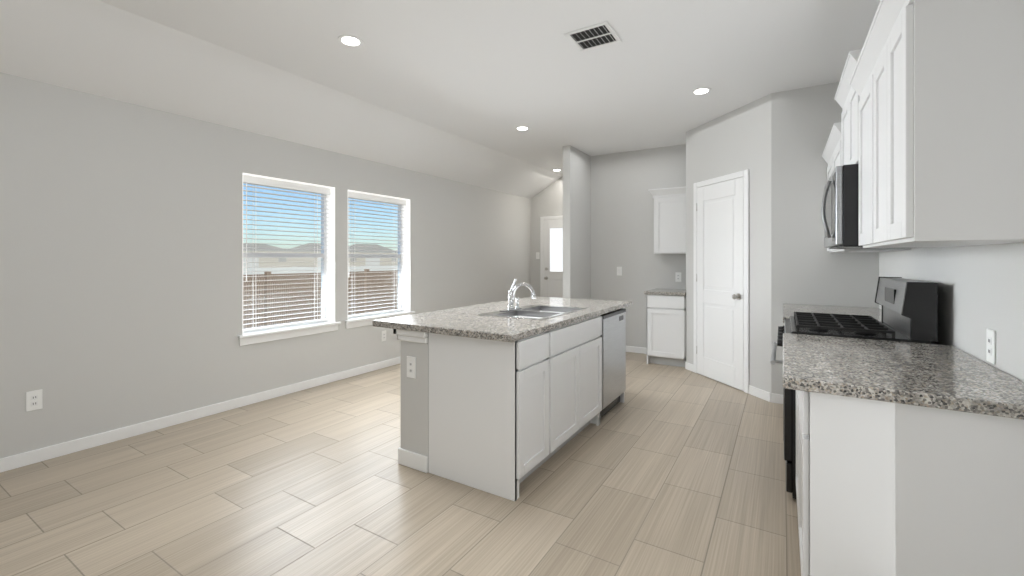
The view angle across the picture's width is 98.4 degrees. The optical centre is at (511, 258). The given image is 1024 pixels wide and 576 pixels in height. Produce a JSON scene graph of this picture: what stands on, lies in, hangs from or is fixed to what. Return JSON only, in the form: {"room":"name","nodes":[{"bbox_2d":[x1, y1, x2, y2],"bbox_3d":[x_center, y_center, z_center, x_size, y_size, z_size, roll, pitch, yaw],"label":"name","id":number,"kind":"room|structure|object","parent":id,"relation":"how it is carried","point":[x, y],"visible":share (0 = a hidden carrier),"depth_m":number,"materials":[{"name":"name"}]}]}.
{"room":"kitchen","nodes":[
{"label":"kitchen","id":0,"kind":"room"},
{"bbox_2d":[0,72,529,458],"bbox_3d":[-2.135,0.007,4.592,0.200,2.620,9.600,0,0,32],"label":"wall","id":1,"kind":"structure","parent":0,"point":[121,264],"depth_m":3.40,"materials":[{"name":"grey paint"}]},
{"bbox_2d":[26,389,42,411],"bbox_3d":[-3.080,0.912,2.849,0.008,0.126,0.074,0,0,32],"label":"electrical outlet","id":2,"kind":"object","parent":1,"relation":"attached to","point":[34,400],"visible":1,"depth_m":2.85,"materials":[{"name":"white plastic"}]},
{"bbox_2d":[0,357,400,472],"bbox_3d":[-2.043,1.274,4.536,0.016,0.085,9.200,0,0,32],"label":"baseboard","id":3,"kind":"structure","parent":1,"relation":"attached to","point":[42,454],"depth_m":3.46,"materials":[{"name":"white paint"}]},
{"bbox_2d":[243,184,326,331],"bbox_3d":[-2.298,-0.038,4.446,0.055,1.470,0.960,0,0,32],"label":"window","id":4,"kind":"structure","parent":1,"relation":"in","point":[323,271],"depth_m":4.57,"materials":[{"name":"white glass"}]},
{"bbox_2d":[243,175,330,331],"bbox_3d":[-2.244,-0.052,4.413,0.072,1.438,0.952,0,0,32],"label":"window blinds","id":5,"kind":"object","parent":4,"relation":"attached to","point":[266,182],"visible":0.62,"depth_m":4.39,"materials":[{"name":"white plastic"}]},
{"bbox_2d":[238,173,340,345],"bbox_3d":[-2.198,-0.001,4.385,0.180,1.545,1.050,0,0,32],"label":"window frame","id":6,"kind":"structure","parent":1,"relation":"attached to","point":[261,336],"depth_m":4.65,"materials":[{"name":"white paint"}]},
{"bbox_2d":[348,199,402,317],"bbox_3d":[-1.710,-0.038,5.405,0.055,1.470,0.970,0,0,32],"label":"window","id":7,"kind":"structure","parent":1,"relation":"in","point":[400,274],"depth_m":5.62,"materials":[{"name":"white glass"}]},
{"bbox_2d":[348,191,405,317],"bbox_3d":[-1.656,-0.052,5.372,0.072,1.438,0.962,0,0,32],"label":"window blinds","id":8,"kind":"object","parent":7,"relation":"attached to","point":[372,198],"visible":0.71,"depth_m":5.35,"materials":[{"name":"white plastic"}]},
{"bbox_2d":[345,190,414,328],"bbox_3d":[-1.610,-0.001,5.344,0.180,1.545,1.060,0,0,32],"label":"window frame","id":9,"kind":"structure","parent":1,"relation":"attached to","point":[354,322],"depth_m":5.73,"materials":[{"name":"white paint"}]},
{"bbox_2d":[381,330,385,341],"bbox_3d":[-1.550,0.932,5.348,0.008,0.126,0.074,0,0,32],"label":"electrical outlet","id":10,"kind":"object","parent":1,"relation":"attached to","point":[383,335],"visible":1,"depth_m":5.34,"materials":[{"name":"white plastic"}]},
{"bbox_2d":[0,352,800,575],"bbox_3d":[-0.004,1.357,3.286,5.200,0.080,9.600,0,0,32],"label":"floor","id":11,"kind":"structure","parent":0,"point":[665,470],"depth_m":2.41,"materials":[{"name":"beige tile"}]},
{"bbox_2d":[393,303,631,500],"bbox_3d":[0.186,0.880,3.512,0.919,0.876,2.146,0,0,32],"label":"kitchen island","id":12,"kind":"object","parent":11,"relation":"on","point":[505,399],"depth_m":2.66,"materials":[{"name":"grey paint"}]},
{"bbox_2d":[406,355,415,378],"bbox_3d":[-0.638,0.684,2.792,0.075,0.135,0.009,0,0,32],"label":"outlet","id":13,"kind":"object","parent":12,"relation":"attached to","point":[410,359],"depth_m":2.79,"materials":[{"name":"white plastic"}]},
{"bbox_2d":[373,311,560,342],"bbox_3d":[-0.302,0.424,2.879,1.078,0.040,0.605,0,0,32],"label":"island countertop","id":14,"kind":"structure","parent":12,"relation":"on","point":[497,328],"depth_m":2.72,"materials":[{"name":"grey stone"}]},
{"bbox_2d":[445,303,524,314],"bbox_3d":[-0.210,0.424,3.624,0.455,0.040,0.761,0,0,32],"label":"island countertop","id":15,"kind":"structure","parent":12,"relation":"on","point":[476,309],"depth_m":3.60,"materials":[{"name":"grey stone"}]},
{"bbox_2d":[499,279,535,311],"bbox_3d":[0.073,0.276,3.415,0.249,0.245,0.250,0,0,32],"label":"faucet","id":16,"kind":"object","parent":15,"relation":"on","point":[511,294],"depth_m":3.44,"materials":[{"name":"silver metal"}]},
{"bbox_2d":[501,295,631,310],"bbox_3d":[0.471,0.424,4.139,1.078,0.040,0.831,0,0,32],"label":"island countertop","id":17,"kind":"structure","parent":12,"relation":"on","point":[598,305],"depth_m":4.09,"materials":[{"name":"grey stone"}]},
{"bbox_2d":[481,303,584,318],"bbox_3d":[0.184,0.493,3.382,0.514,0.188,0.804,0,0,32],"label":"sink","id":18,"kind":"object","parent":17,"relation":"in","point":[531,310],"depth_m":3.42,"materials":[{"name":"silver metal"}]},
{"bbox_2d":[553,307,600,322],"bbox_3d":[0.450,0.424,3.220,0.153,0.040,0.761,0,0,32],"label":"island countertop","id":19,"kind":"structure","parent":12,"relation":"on","point":[588,311],"depth_m":3.20,"materials":[{"name":"grey stone"}]},
{"bbox_2d":[644,186,685,366],"bbox_3d":[2.018,0.207,5.668,0.494,2.220,0.618,0,0,32],"label":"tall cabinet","id":20,"kind":"object","parent":11,"relation":"on","point":[666,326],"visible":0.83,"depth_m":5.50,"materials":[{"name":"white wood"}]},
{"bbox_2d":[770,277,937,498],"bbox_3d":[1.920,0.715,2.592,0.684,1.205,0.760,0,0,32],"label":"range","id":21,"kind":"object","parent":11,"relation":"on","point":[909,310],"visible":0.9,"depth_m":2.39,"materials":[{"name":"black metal"}]},
{"bbox_2d":[796,392,1023,575],"bbox_3d":[1.522,0.879,1.781,0.617,0.876,1.030,0,0,32],"label":"base cabinet","id":22,"kind":"object","parent":11,"relation":"on","point":[909,458],"depth_m":1.36,"materials":[{"name":"white wood"}]},
{"bbox_2d":[783,333,1023,419],"bbox_3d":[1.490,0.423,1.785,0.676,0.040,1.057,0,0,32],"label":"countertop","id":23,"kind":"structure","parent":22,"relation":"on","point":[947,378],"depth_m":1.53,"materials":[{"name":"grey stone"}]},
{"bbox_2d":[0,0,879,198],"bbox_3d":[-0.004,-1.423,3.286,5.200,0.700,9.600,0,0,32],"label":"ceiling","id":24,"kind":"structure","parent":0,"point":[458,90],"depth_m":3.34,"materials":[{"name":"white paint"}]},
{"bbox_2d":[338,35,362,46],"bbox_3d":[-1.125,-1.520,3.082,0.168,0.006,0.168,0,0,32],"label":"recessed light","id":25,"kind":"object","parent":24,"relation":"in","point":[351,40],"visible":1,"depth_m":3.07,"materials":[{"name":"white paint"}]},
{"bbox_2d":[515,126,529,130],"bbox_3d":[0.121,-1.520,5.145,0.168,0.006,0.168,0,0,32],"label":"recessed light","id":26,"kind":"object","parent":24,"relation":"in","point":[522,128],"visible":1,"depth_m":5.13,"materials":[{"name":"white paint"}]},
{"bbox_2d":[563,21,621,51],"bbox_3d":[0.558,-1.516,3.036,0.310,0.014,0.310,0,0,32],"label":"ceiling vent","id":27,"kind":"object","parent":24,"relation":"in","point":[600,35],"visible":1,"depth_m":3.02,"materials":[{"name":"white metal"}]},
{"bbox_2d":[691,87,710,94],"bbox_3d":[1.715,-1.520,4.004,0.168,0.006,0.168,0,0,32],"label":"recessed light","id":28,"kind":"object","parent":24,"relation":"in","point":[700,91],"visible":1,"depth_m":4.00,"materials":[{"name":"white paint"}]},
{"bbox_2d":[530,176,562,296],"bbox_3d":[1.079,-0.153,8.135,1.580,2.940,0.200,0,0,32],"label":"wall","id":29,"kind":"structure","parent":0,"point":[547,201],"depth_m":8.37,"materials":[{"name":"grey paint"}]},
{"bbox_2d":[540,216,562,296],"bbox_3d":[0.978,0.262,8.069,1.035,2.110,0.016,0,0,32],"label":"door frame","id":30,"kind":"structure","parent":29,"relation":"attached to","point":[541,247],"depth_m":8.32,"materials":[{"name":"white paint"}]},
{"bbox_2d":[543,219,562,297],"bbox_3d":[0.959,0.289,8.039,0.909,2.036,0.083,0,0,32],"label":"entry door","id":31,"kind":"structure","parent":29,"relation":"in","point":[552,258],"depth_m":8.19,"materials":[{"name":"white paint"}]},
{"bbox_2d":[563,146,590,298],"bbox_3d":[0.927,-0.153,6.269,0.110,2.940,0.740,0,0,32],"label":"wall","id":32,"kind":"structure","parent":0,"point":[577,223],"depth_m":6.11,"materials":[{"name":"grey paint"}]},
{"bbox_2d":[591,144,685,347],"bbox_3d":[2.812,-0.153,6.369,3.220,2.940,1.400,0,0,32],"label":"wall","id":33,"kind":"structure","parent":0,"point":[622,217],"depth_m":6.23,"materials":[{"name":"grey paint"}]},
{"bbox_2d":[617,267,621,275],"bbox_3d":[1.536,0.174,6.324,0.074,0.126,0.010,0,0,32],"label":"light switch","id":34,"kind":"object","parent":33,"relation":"attached to","point":[619,271],"visible":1,"depth_m":6.32,"materials":[{"name":"white plastic"}]},
{"bbox_2d":[626,346,646,353],"bbox_3d":[1.592,1.274,6.286,1.005,0.085,0.016,0,0,32],"label":"baseboard","id":35,"kind":"structure","parent":33,"relation":"attached to","point":[632,349],"depth_m":6.19,"materials":[{"name":"white paint"}]},
{"bbox_2d":[675,272,680,281],"bbox_3d":[2.223,0.242,5.904,0.074,0.126,0.008,0,0,32],"label":"electrical outlet","id":36,"kind":"object","parent":33,"relation":"attached to","point":[677,276],"depth_m":5.90,"materials":[{"name":"white plastic"}]},
{"bbox_2d":[686,82,878,394],"bbox_3d":[2.718,-0.153,4.732,1.670,2.940,1.490,0,0,32],"label":"wall","id":37,"kind":"structure","parent":0,"point":[775,143],"depth_m":4.03,"materials":[{"name":"grey paint"}]},
{"bbox_2d":[696,177,743,390],"bbox_3d":[2.207,0.247,4.725,0.524,2.123,0.531,0,0,32],"label":"pantry door","id":38,"kind":"structure","parent":37,"relation":"in","point":[720,282],"depth_m":4.69,"materials":[{"name":"white paint"}]},
{"bbox_2d":[685,169,782,403],"bbox_3d":[2.297,0.220,4.635,1.067,2.195,0.910,0,0,32],"label":"door frame","id":39,"kind":"structure","parent":37,"relation":"attached to","point":[764,395],"depth_m":4.36,"materials":[{"name":"white paint"}]},
{"bbox_2d":[783,304,881,322],"bbox_3d":[2.456,0.423,3.361,0.676,0.040,1.104,0,0,32],"label":"countertop","id":40,"kind":"structure","parent":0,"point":[788,309],"depth_m":3.46,"materials":[{"name":"grey stone"}]},
{"bbox_2d":[879,242,1023,381],"bbox_3d":[2.128,-0.153,1.980,0.200,2.940,9.600,0,0,32],"label":"wall","id":41,"kind":"structure","parent":0,"point":[980,289],"depth_m":1.82,"materials":[{"name":"grey paint"}]},
{"bbox_2d":[823,124,854,252],"bbox_3d":[2.602,-0.471,3.287,0.350,0.833,1.079,0,0,32],"label":"upper cabinet","id":42,"kind":"object","parent":41,"relation":"attached to","point":[832,158],"depth_m":3.32,"materials":[{"name":"white wood"}]},
{"bbox_2d":[839,48,866,165],"bbox_3d":[2.106,-0.768,2.478,0.350,0.559,0.762,0,0,32],"label":"upper cabinet","id":43,"kind":"object","parent":41,"relation":"attached to","point":[847,93],"depth_m":2.53,"materials":[{"name":"white wood"}]},
{"bbox_2d":[821,164,900,248],"bbox_3d":[2.045,-0.275,2.515,0.492,0.421,0.756,0,0,32],"label":"microwave","id":44,"kind":"object","parent":43,"relation":"attached to","point":[839,209],"visible":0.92,"depth_m":2.28,"materials":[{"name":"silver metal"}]},
{"bbox_2d":[855,0,1023,251],"bbox_3d":[1.637,-0.471,1.713,0.350,0.833,1.030,0,0,32],"label":"upper cabinet","id":45,"kind":"object","parent":41,"relation":"attached to","point":[939,85],"depth_m":1.32,"materials":[{"name":"white wood"}]},
{"bbox_2d":[986,328,995,363],"bbox_3d":[1.825,0.332,1.685,0.008,0.126,0.074,0,0,32],"label":"outlet","id":46,"kind":"object","parent":41,"relation":"attached to","point":[990,345],"visible":0.98,"depth_m":1.67,"materials":[{"name":"white plastic"}]},
{"label":"outside","id":47,"kind":"structure","parent":0,"visible":0},
{"bbox_2d":[243,266,397,274],"bbox_3d":[-46.822,1.992,52.149,125.660,0.450,280.000,0,0,32],"label":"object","id":48,"kind":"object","parent":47,"point":[285,270],"depth_m":74.20,"materials":[{"name":"beige"}]},
{"bbox_2d":[243,244,294,267],"bbox_3d":[-55.137,-0.733,91.843,12.800,5.100,13.298,0,0,32],"label":"house","id":49,"kind":"structure","parent":48,"relation":"on","point":[255,265],"materials":[{"name":"beige"}]},
{"bbox_2d":[243,269,397,328],"bbox_3d":[-4.140,1.027,9.627,0.120,1.580,36.090,0,0,32],"label":"fence","id":50,"kind":"object","parent":48,"relation":"on","point":[301,290],"depth_m":9.22,"materials":[{"name":"brown wood"}]},
{"bbox_2d":[295,243,363,266],"bbox_3d":[-44.481,-0.908,103.491,12.800,5.450,13.301,0,0,32],"label":"house","id":51,"kind":"structure","parent":48,"relation":"on","point":[304,263],"materials":[{"name":"beige"}]},
{"bbox_2d":[364,244,397,265],"bbox_3d":[-38.940,-1.083,118.275,12.800,5.800,13.301,0,0,32],"label":"house","id":52,"kind":"structure","parent":48,"relation":"on","point":[374,247],"materials":[{"name":"beige"}]}
]}

